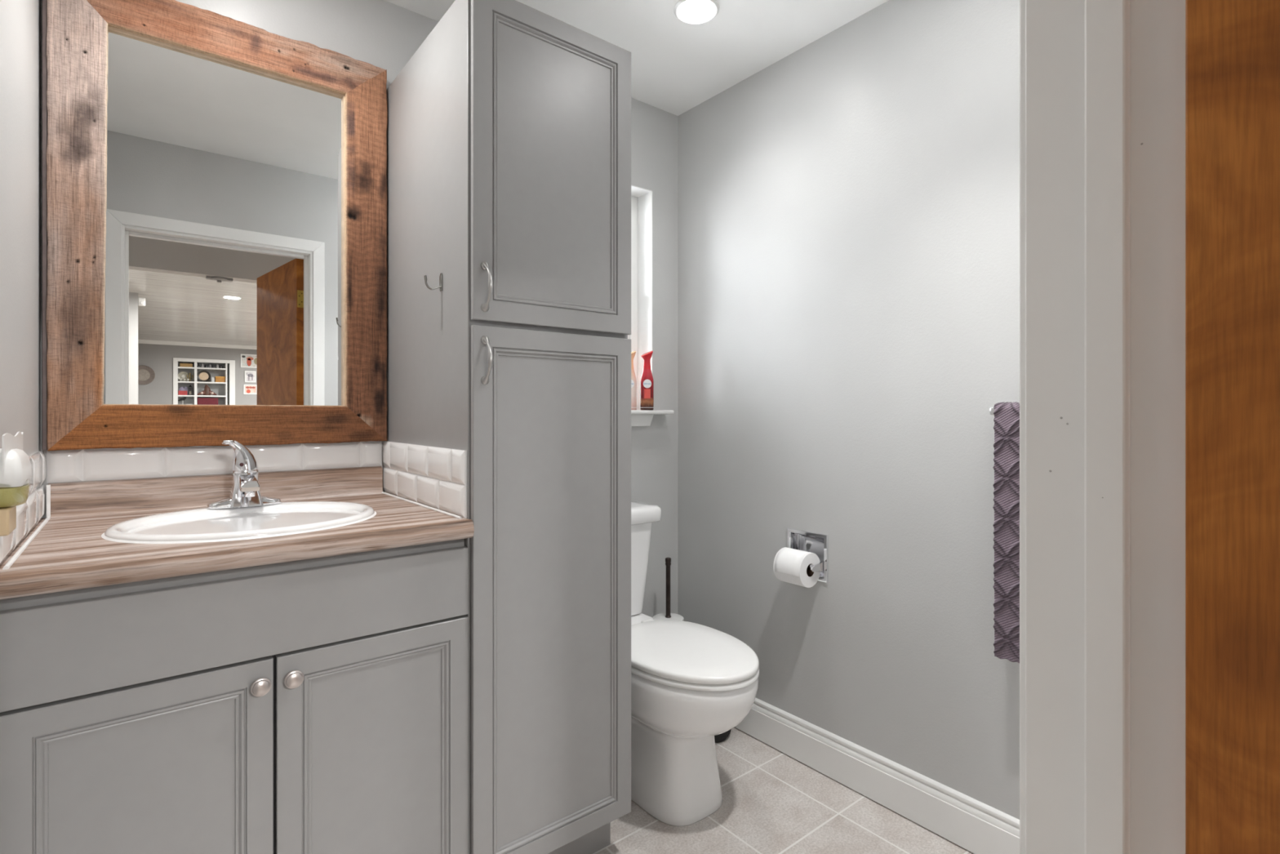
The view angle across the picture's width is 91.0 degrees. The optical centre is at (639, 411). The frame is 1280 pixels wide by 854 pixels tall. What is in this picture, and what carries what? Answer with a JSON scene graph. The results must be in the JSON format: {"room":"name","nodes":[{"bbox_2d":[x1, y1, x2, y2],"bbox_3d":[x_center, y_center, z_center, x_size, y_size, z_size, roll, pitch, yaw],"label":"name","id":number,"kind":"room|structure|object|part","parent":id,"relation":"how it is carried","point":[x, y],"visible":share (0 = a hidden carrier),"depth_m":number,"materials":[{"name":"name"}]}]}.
{"room":"bathroom","nodes":[
{"label":"bathroom","id":0,"kind":"room"},
{"bbox_2d":[0,0,40,455],"bbox_3d":[-0.839,-0.025,0.702,0.100,2.350,1.652,0,0,-39],"label":"wall","id":1,"kind":"structure","parent":0,"point":[20,20],"depth_m":1.14,"materials":[{"name":"paint"}]},
{"bbox_2d":[0,431,31,536],"bbox_3d":[-0.928,0.100,0.928,0.042,0.140,0.187,0,0,-39],"label":"air freshener","id":2,"kind":"object","parent":1,"relation":"attached to","point":[15,469],"visible":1,"depth_m":0.87,"materials":[{"name":"white plastic"}]},
{"bbox_3d":[-0.909,0.115,0.905,0.042,0.038,0.128,0,0,-39],"label":"bulb","id":3,"kind":"part","parent":2,"relation":"part of","materials":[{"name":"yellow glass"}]},
{"bbox_2d":[0,450,45,564],"bbox_3d":[-1.128,0.158,1.153,0.010,0.148,0.584,0,0,-39],"label":"tile backsplash","id":4,"kind":"structure","parent":1,"relation":"attached to","point":[29,513],"depth_m":1.20,"materials":[{"name":"white tile"}]},
{"bbox_2d":[40,0,677,617],"bbox_3d":[-0.613,-0.025,2.022,2.098,2.350,0.130,0,0,-39],"label":"wall","id":5,"kind":"structure","parent":0,"point":[384,34],"depth_m":2.43,"materials":[{"name":"paint"}]},
{"bbox_2d":[46,440,382,483],"bbox_3d":[-1.026,0.120,1.603,0.710,0.072,0.010,0,0,-39],"label":"tile backsplash","id":6,"kind":"structure","parent":5,"relation":"attached to","point":[103,464],"depth_m":1.54,"materials":[{"name":"white tile"}]},
{"bbox_2d":[42,0,387,450],"bbox_3d":[-1.014,-0.449,1.588,0.720,1.068,0.044,0,0,-39],"label":"wall mirror","id":7,"kind":"object","parent":5,"relation":"attached to","point":[215,184],"visible":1,"depth_m":1.54,"materials":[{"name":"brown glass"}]},
{"bbox_3d":[-1.012,0.034,1.590,0.710,0.102,0.036,0,0,-39],"label":"rail","id":8,"kind":"part","parent":7,"relation":"part of","materials":[{"name":"brown wood"}]},
{"bbox_2d":[102,30,342,405],"bbox_3d":[-1.021,-0.447,1.590,0.530,0.884,0.004,0,0,-39],"label":"mirror glass","id":9,"kind":"object","parent":7,"relation":"on","point":[223,267],"depth_m":1.57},
{"bbox_3d":[-1.012,-0.929,1.590,0.710,0.107,0.036,0,0,-39],"label":"rail","id":10,"kind":"part","parent":7,"relation":"part of","materials":[{"name":"brown wood"}]},
{"bbox_2d":[48,466,382,519],"bbox_3d":[-1.021,0.195,1.597,0.704,0.076,0.026,0,0,-39],"label":"backsplash","id":11,"kind":"structure","parent":5,"relation":"attached to","point":[87,498],"depth_m":1.53,"materials":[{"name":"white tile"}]},
{"bbox_2d":[627,184,674,426],"bbox_3d":[-0.164,-0.406,2.337,0.617,0.922,0.187,0,0,-39],"label":"window","id":12,"kind":"structure","parent":5,"relation":"in","point":[641,336],"depth_m":2.51,"materials":[{"name":"white paint"}]},
{"bbox_3d":[-0.034,-0.435,2.537,0.035,0.857,0.037,0,0,-39],"label":"frame","id":13,"kind":"part","parent":12,"relation":"part of","materials":[{"name":"white paint"}]},
{"bbox_2d":[631,351,636,409],"bbox_3d":[-0.038,-0.121,2.406,0.054,0.228,0.052,0,0,-39],"label":"bottle","id":14,"kind":"object","parent":12,"relation":"on","point":[633,380],"visible":0.35,"depth_m":2.39,"materials":[{"name":"pink plastic"}]},
{"bbox_2d":[640,351,653,409],"bbox_3d":[0.027,-0.121,2.403,0.054,0.228,0.052,0,0,-39],"label":"bottle","id":15,"kind":"object","parent":12,"relation":"on","point":[646,383],"visible":0.97,"depth_m":2.38,"materials":[{"name":"red plastic"}]},
{"bbox_3d":[0.028,-0.069,2.378,0.024,0.036,0.003,0,0,-3],"label":"scent panel","id":16,"kind":"part","parent":15,"relation":"part of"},
{"bbox_3d":[-0.153,0.001,2.322,0.617,0.016,0.150,0,0,-39],"label":"sill","id":17,"kind":"part","parent":12,"relation":"part of","materials":[{"name":"white paint"}]},
{"bbox_2d":[384,0,888,115],"bbox_3d":[-0.057,-1.250,1.325,2.098,0.100,1.913,0,0,-39],"label":"ceiling","id":18,"kind":"structure","parent":0,"point":[677,66],"depth_m":1.99,"materials":[{"name":"paint"}]},
{"bbox_2d":[673,0,719,24],"bbox_3d":[0.169,-1.194,1.874,0.136,0.013,0.136,0,0,-39],"label":"recessed light","id":19,"kind":"object","parent":18,"relation":"in","point":[688,11],"visible":1,"depth_m":1.87,"materials":[{"name":"white plastic"}]},
{"bbox_2d":[592,726,973,853],"bbox_3d":[-0.057,1.200,1.325,2.098,0.100,1.913,0,0,-39],"label":"floor","id":20,"kind":"structure","parent":0,"point":[774,802],"depth_m":1.76,"materials":[{"name":"tile"}]},
{"bbox_2d":[0,538,468,853],"bbox_3d":[-0.834,0.713,1.362,0.728,0.874,0.622,0,0,-39],"label":"vanity cabinet","id":21,"kind":"object","parent":20,"relation":"on","point":[317,705],"visible":0.98,"depth_m":1.11,"materials":[{"name":"grey paint"}]},
{"bbox_3d":[-0.807,0.742,1.032,0.355,0.593,0.019,0,0,-39],"label":"door","id":22,"kind":"part","parent":21,"relation":"part of","materials":[{"name":"grey paint"}]},
{"bbox_3d":[-0.662,0.367,1.147,0.726,0.145,0.019,0,0,-39],"label":"false drawer","id":23,"kind":"part","parent":21,"relation":"part of","materials":[{"name":"grey paint"}]},
{"bbox_2d":[0,466,474,599],"bbox_3d":[-0.834,0.214,1.362,0.728,0.114,0.625,0,0,-39],"label":"countertop","id":24,"kind":"structure","parent":21,"relation":"on","point":[66,550],"depth_m":1.26,"materials":[{"name":"brown laminate"}]},
{"bbox_2d":[101,501,376,543],"bbox_3d":[-0.824,0.291,1.338,0.490,0.144,0.430,0,0,-39],"label":"sink","id":25,"kind":"object","parent":24,"relation":"in","point":[201,525],"visible":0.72,"depth_m":1.30,"materials":[{"name":"white ceramic"}]},
{"bbox_2d":[206,440,281,508],"bbox_3d":[-0.913,0.142,1.460,0.149,0.156,0.119,0,0,-39],"label":"faucet","id":26,"kind":"object","parent":25,"relation":"on","point":[246,487],"visible":1,"depth_m":1.46,"materials":[{"name":"silver metal"}]},
{"bbox_3d":[-0.932,0.101,1.484,0.052,0.074,0.053,0,0,2],"label":"lever handle","id":27,"kind":"part","parent":26,"relation":"part of","materials":[{"name":"silver metal"}]},
{"bbox_3d":[-0.933,0.210,1.484,0.149,0.020,0.050,0,0,-39],"label":"plate","id":28,"kind":"part","parent":26,"relation":"part of","materials":[{"name":"silver metal"}]},
{"bbox_3d":[-0.900,0.161,1.444,0.039,0.037,0.079,0,0,-39],"label":"spout","id":29,"kind":"part","parent":26,"relation":"part of","materials":[{"name":"silver metal"}]},
{"bbox_3d":[-0.672,0.484,1.113,0.032,0.032,0.022,0,0,-39],"label":"knob","id":30,"kind":"part","parent":21,"relation":"part of","materials":[{"name":"silver metal"}]},
{"bbox_3d":[-0.664,0.484,1.103,0.027,0.027,0.005,0,0,-39],"label":"knob","id":31,"kind":"part","parent":21,"relation":"part of","materials":[{"name":"silver metal"}]},
{"bbox_3d":[-0.631,0.484,1.145,0.032,0.032,0.022,0,0,-39],"label":"knob","id":32,"kind":"part","parent":21,"relation":"part of","materials":[{"name":"silver metal"}]},
{"bbox_3d":[-0.623,0.484,1.135,0.027,0.027,0.005,0,0,-39],"label":"knob","id":33,"kind":"part","parent":21,"relation":"part of","materials":[{"name":"silver metal"}]},
{"bbox_3d":[-0.521,0.742,1.260,0.365,0.593,0.019,0,0,-39],"label":"door","id":34,"kind":"part","parent":21,"relation":"part of","materials":[{"name":"grey paint"}]},
{"bbox_2d":[386,0,631,853],"bbox_3d":[-0.371,0.107,1.719,0.440,2.085,0.643,0,0,-39],"label":"tall cabinet","id":35,"kind":"object","parent":20,"relation":"on","point":[508,132],"visible":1,"depth_m":1.49,"materials":[{"name":"grey paint"}]},
{"bbox_2d":[382,440,466,518],"bbox_3d":[-0.565,0.158,1.602,0.010,0.148,0.584,0,0,-39],"label":"tile backsplash","id":36,"kind":"structure","parent":35,"relation":"attached to","point":[433,477],"depth_m":1.54,"materials":[{"name":"white tile"}]},
{"bbox_2d":[423,273,443,291],"bbox_3d":[-0.486,-0.307,1.478,0.042,0.042,0.014,0,0,-39],"label":"robe hook","id":37,"kind":"object","parent":35,"relation":"attached to","point":[441,277],"visible":1,"depth_m":1.48,"materials":[{"name":"silver metal"}]},
{"bbox_3d":[-0.471,-0.307,1.490,0.004,0.042,0.014,0,0,-39],"label":"plate","id":38,"kind":"part","parent":37,"relation":"part of","materials":[{"name":"silver metal"}]},
{"bbox_3d":[-0.329,-0.274,1.363,0.014,0.102,0.033,0,0,-39],"label":"pull handle","id":39,"kind":"part","parent":35,"relation":"part of","materials":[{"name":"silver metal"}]},
{"bbox_3d":[-0.329,-0.114,1.363,0.014,0.099,0.033,0,0,-39],"label":"pull handle","id":40,"kind":"part","parent":35,"relation":"part of","materials":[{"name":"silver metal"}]},
{"bbox_3d":[-0.195,-0.567,1.499,0.433,0.731,0.012,0,0,-39],"label":"door","id":41,"kind":"part","parent":35,"relation":"part of","materials":[{"name":"grey paint"}]},
{"bbox_3d":[-0.195,0.424,1.499,0.433,1.224,0.012,0,0,-39],"label":"door","id":42,"kind":"part","parent":35,"relation":"part of","materials":[{"name":"grey paint"}]},
{"bbox_2d":[653,557,684,621],"bbox_3d":[0.106,0.849,2.358,0.117,0.603,0.117,0,0,-39],"label":"toilet brush","id":43,"kind":"object","parent":20,"relation":"on","point":[668,615],"visible":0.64,"depth_m":2.35,"materials":[{"name":"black plastic"}]},
{"bbox_3d":[0.106,0.658,2.358,0.022,0.223,0.022,0,0,-39],"label":"handle","id":44,"kind":"part","parent":43,"relation":"part of","materials":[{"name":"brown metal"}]},
{"bbox_2d":[653,613,684,621],"bbox_3d":[0.106,0.960,2.358,0.117,0.381,0.117,0,0,-39],"label":"canister","id":45,"kind":"object","parent":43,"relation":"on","point":[675,616],"depth_m":2.35,"materials":[{"name":"white plastic"}]},
{"bbox_2d":[631,500,759,826],"bbox_3d":[0.043,0.739,1.961,0.378,0.822,0.762,0,0,-39],"label":"toilet","id":46,"kind":"object","parent":20,"relation":"on","point":[692,683],"visible":0.57,"depth_m":1.77,"materials":[{"name":"white ceramic"}]},
{"bbox_3d":[-0.133,0.542,2.181,0.338,0.323,0.193,0,0,-39],"label":"tank","id":47,"kind":"part","parent":46,"relation":"part of","materials":[{"name":"white ceramic"}]},
{"bbox_3d":[-0.127,0.355,2.174,0.377,0.054,0.217,0,0,-39],"label":"tank lid","id":48,"kind":"part","parent":46,"relation":"part of","materials":[{"name":"white ceramic"}]},
{"bbox_3d":[0.089,0.940,1.906,0.375,0.420,0.611,0,0,-39],"label":"bowl","id":49,"kind":"part","parent":46,"relation":"part of","materials":[{"name":"white ceramic"}]},
{"bbox_3d":[0.131,0.721,1.853,0.370,0.016,0.485,0,0,-39],"label":"seat","id":50,"kind":"part","parent":46,"relation":"part of","materials":[{"name":"white plastic"}]},
{"bbox_3d":[0.128,0.700,1.857,0.368,0.022,0.495,0,0,-39],"label":"lid","id":51,"kind":"part","parent":46,"relation":"part of","materials":[{"name":"white plastic"}]},
{"bbox_2d":[714,728,731,742],"bbox_3d":[0.257,1.016,2.236,0.174,0.267,0.174,0,0,-39],"label":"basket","id":52,"kind":"object","parent":20,"relation":"on","point":[720,737],"visible":0.03,"depth_m":2.18,"materials":[{"name":"black wicker"}]},
{"bbox_2d":[677,0,1019,819],"bbox_3d":[0.716,-0.025,1.942,0.120,2.350,1.652,0,0,-39],"label":"wall","id":53,"kind":"structure","parent":0,"point":[848,207],"depth_m":1.89,"materials":[{"name":"paint"}]},
{"bbox_2d":[787,528,827,582],"bbox_3d":[0.540,0.467,2.050,0.111,0.153,0.158,0,0,-39],"label":"toilet paper holder","id":54,"kind":"object","parent":53,"relation":"attached to","point":[804,540],"visible":0.47,"depth_m":2.07,"materials":[{"name":"silver metal"}]},
{"bbox_2d":[773,546,820,587],"bbox_3d":[0.504,0.498,2.021,0.110,0.110,0.105,0,0,-39],"label":"toilet paper roll","id":55,"kind":"object","parent":54,"relation":"on","point":[790,565],"visible":0.97,"depth_m":1.99,"materials":[{"name":"paper"}]},
{"bbox_3d":[0.562,0.492,1.989,0.069,0.035,0.007,0,0,-39],"label":"post","id":56,"kind":"part","parent":54,"relation":"part of","materials":[{"name":"silver metal"}]},
{"bbox_2d":[734,697,1019,853],"bbox_3d":[0.663,1.079,1.900,0.014,0.134,1.652,0,0,-39],"label":"baseboard","id":57,"kind":"structure","parent":53,"relation":"attached to","point":[974,825],"depth_m":1.82,"materials":[{"name":"white paint"}]},
{"bbox_2d":[989,407,994,415],"bbox_3d":[1.013,-0.002,1.416,0.070,0.044,0.428,0,0,-39],"label":"towel bar","id":58,"kind":"object","parent":53,"relation":"attached to","point":[991,409],"visible":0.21,"depth_m":1.55,"materials":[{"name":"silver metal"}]},
{"bbox_2d":[992,401,1019,662],"bbox_3d":[0.977,0.289,1.415,0.047,0.627,0.332,0,0,-39],"label":"towel","id":59,"kind":"object","parent":58,"relation":"hanging from","point":[1006,507],"visible":0.16,"depth_m":1.51,"materials":[{"name":"purple fabric"}]},
{"bbox_3d":[0.139,-0.025,0.341,3.778,2.350,0.130,0,0,-39],"label":"wall","id":60,"kind":"structure","parent":0,"visible":0},
{"bbox_2d":[1019,0,1185,853],"bbox_3d":[0.131,0.143,0.341,0.851,2.013,0.140,0,0,-39],"label":"door frame","id":61,"kind":"structure","parent":60,"relation":"attached to","point":[1102,82],"depth_m":0.55,"materials":[{"name":"white paint"}]},
{"bbox_3d":[0.402,0.144,0.640,0.053,2.012,0.010,0,0,-39],"label":"casing","id":62,"kind":"part","parent":61,"relation":"part of","materials":[{"name":"white paint"}]},
{"bbox_2d":[1185,0,1279,853],"bbox_3d":[0.620,0.172,0.202,0.160,1.933,0.714,0,0,-31],"label":"door","id":63,"kind":"structure","parent":60,"relation":"in","point":[1233,46],"depth_m":0.47,"materials":[{"name":"brown wood"}]}
]}

